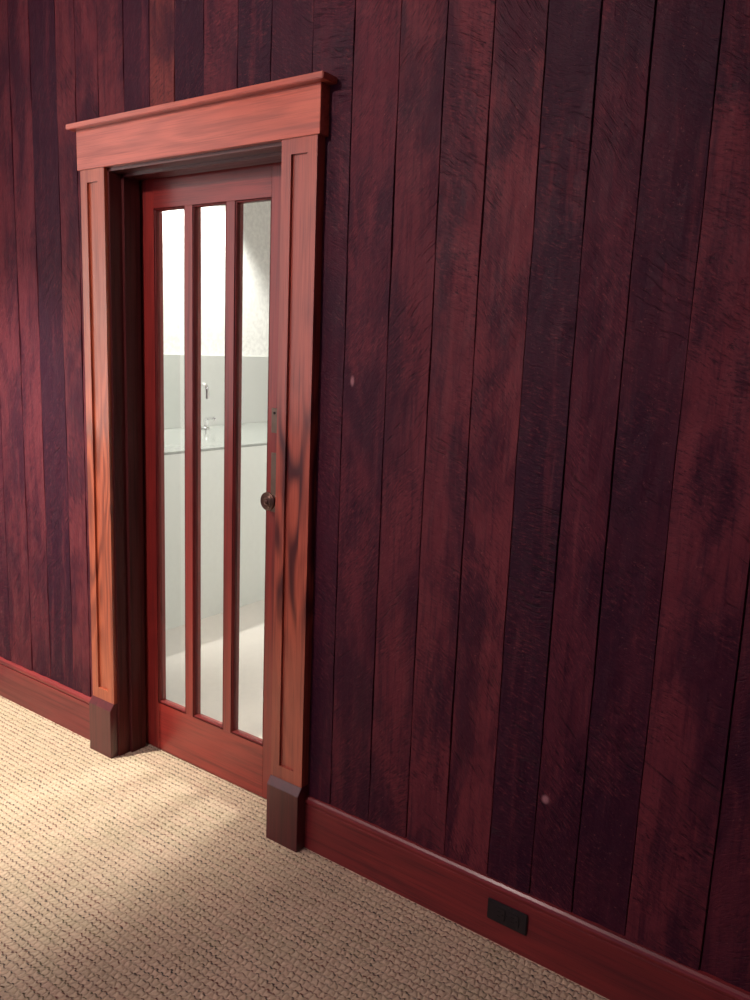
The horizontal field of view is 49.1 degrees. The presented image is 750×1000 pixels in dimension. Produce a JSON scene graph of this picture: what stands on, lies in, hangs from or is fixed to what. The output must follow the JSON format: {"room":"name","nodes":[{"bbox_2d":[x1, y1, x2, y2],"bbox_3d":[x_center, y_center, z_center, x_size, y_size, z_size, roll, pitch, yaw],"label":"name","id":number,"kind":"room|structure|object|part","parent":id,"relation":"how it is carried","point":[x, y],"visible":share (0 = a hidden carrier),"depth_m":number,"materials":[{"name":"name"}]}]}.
{"room":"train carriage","nodes":[
{"label":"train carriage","id":0,"kind":"room"},
{"bbox_2d":[163,201,270,428],"bbox_3d":[-1.326,-1.002,5.358,0.130,2.950,3.400,10,13,35],"label":"wall","id":1,"kind":"structure","parent":0,"point":[256,215],"depth_m":5.50,"materials":[{"name":"white paint"}]},
{"bbox_2d":[164,354,267,428],"bbox_3d":[-1.308,-0.704,5.329,0.015,0.475,3.300,10,13,35],"label":"backsplash","id":2,"kind":"structure","parent":1,"relation":"attached to","point":[254,368],"depth_m":5.61,"materials":[{"name":"white tile"}]},
{"bbox_2d":[0,599,608,999],"bbox_3d":[-0.120,1.181,2.062,6.450,0.060,7.800,10,13,35],"label":"floor","id":3,"kind":"structure","parent":0,"point":[146,873],"depth_m":2.26,"materials":[{"name":"carpet"}]},
{"bbox_2d":[164,422,266,629],"bbox_3d":[-0.963,0.060,5.193,0.905,0.950,3.280,10,13,35],"label":"bathtub","id":4,"kind":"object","parent":3,"relation":"on","point":[253,435],"depth_m":4.56,"materials":[{"name":"white ceramic"}]},
{"bbox_2d":[201,382,215,429],"bbox_3d":[-1.106,-0.613,5.342,0.138,0.309,0.133,10,13,35],"label":"faucet","id":5,"kind":"object","parent":4,"relation":"on","point":[206,419],"visible":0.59,"depth_m":5.36,"materials":[{"name":"silver metal"}]},
{"bbox_3d":[-1.116,-0.633,5.306,0.118,0.259,0.027,10,13,35],"label":"spout","id":6,"kind":"part","parent":5,"relation":"part of","materials":[{"name":"silver metal"}]},
{"bbox_3d":[-1.088,-0.507,5.397,0.114,0.082,0.048,10,13,35],"label":"lever handle","id":7,"kind":"part","parent":5,"relation":"part of","materials":[{"name":"silver metal"}]},
{"bbox_2d":[164,422,266,454],"bbox_3d":[-0.944,-0.400,5.109,0.905,0.014,3.280,10,13,35],"label":"countertop","id":8,"kind":"structure","parent":4,"relation":"on","point":[252,434],"depth_m":4.92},
{"bbox_2d":[0,0,749,991],"bbox_3d":[0.182,-0.349,2.122,6.450,2.950,0.172,10,13,35],"label":"wall","id":9,"kind":"structure","parent":0,"point":[530,660],"depth_m":1.97,"materials":[{"name":"brown wood"}]},
{"bbox_2d":[0,657,91,739],"bbox_3d":[-1.357,0.783,3.320,0.809,0.172,0.024,10,13,35],"label":"baseboard","id":10,"kind":"structure","parent":9,"relation":"attached to","point":[58,703],"depth_m":3.28,"materials":[{"name":"brown wood"}]},
{"bbox_2d":[66,71,336,852],"bbox_3d":[-0.547,-0.091,2.664,1.091,2.192,0.233,10,13,35],"label":"door surround","id":11,"kind":"object","parent":9,"relation":"attached to","point":[285,121],"visible":0.96,"depth_m":2.49,"materials":[{"name":"brown wood"}]},
{"bbox_3d":[-0.948,-0.176,2.861,0.125,1.845,0.042,10,13,35],"label":"casing","id":12,"kind":"part","parent":11,"relation":"part of","materials":[{"name":"brown wood"}]},
{"bbox_2d":[139,162,280,798],"bbox_3d":[-0.545,-0.046,2.730,0.791,2.071,0.083,10,13,35],"label":"door","id":13,"kind":"structure","parent":11,"relation":"attached to","point":[241,758],"depth_m":2.77,"materials":[{"name":"brown wood"}]},
{"bbox_3d":[-0.582,0.876,2.927,0.532,0.185,0.038,10,13,35],"label":"rail","id":14,"kind":"part","parent":13,"relation":"part of","materials":[{"name":"brown wood"}]},
{"bbox_3d":[-0.507,-1.002,2.583,0.532,0.136,0.038,10,13,35],"label":"rail","id":15,"kind":"part","parent":13,"relation":"part of","materials":[{"name":"brown wood"}]},
{"bbox_3d":[-0.326,0.003,2.552,0.058,0.058,0.044,10,13,35],"label":"knob","id":16,"kind":"part","parent":13,"relation":"part of","materials":[{"name":"brown metal"}]},
{"bbox_3d":[-0.223,-0.053,2.348,0.125,1.845,0.042,10,13,35],"label":"casing","id":17,"kind":"part","parent":11,"relation":"part of","materials":[{"name":"brown wood"}]},
{"bbox_2d":[487,897,527,935],"bbox_3d":[0.338,1.067,2.103,0.112,0.058,0.008,10,13,35],"label":"electrical outlet","id":18,"kind":"object","parent":9,"relation":"attached to","point":[501,913],"visible":1,"depth_m":2.10,"materials":[{"name":"black plastic"}]},
{"bbox_2d":[494,906,504,921],"bbox_3d":[0.321,1.065,2.111,0.030,0.033,0.002,10,13,35],"label":"electrical outlet","id":19,"kind":"object","parent":18,"relation":"attached to","point":[499,911],"depth_m":2.11,"materials":[{"name":"black plastic"}]},
{"bbox_2d":[507,912,518,927],"bbox_3d":[0.352,1.070,2.089,0.030,0.033,0.002,10,13,35],"label":"electrical outlet","id":20,"kind":"object","parent":18,"relation":"attached to","point":[512,917],"depth_m":2.09,"materials":[{"name":"black plastic"}]},
{"bbox_2d":[304,795,749,999],"bbox_3d":[1.076,1.196,1.599,3.183,0.172,0.024,10,13,35],"label":"baseboard","id":21,"kind":"structure","parent":9,"relation":"attached to","point":[587,953],"depth_m":2.10,"materials":[{"name":"brown wood"}]}
]}

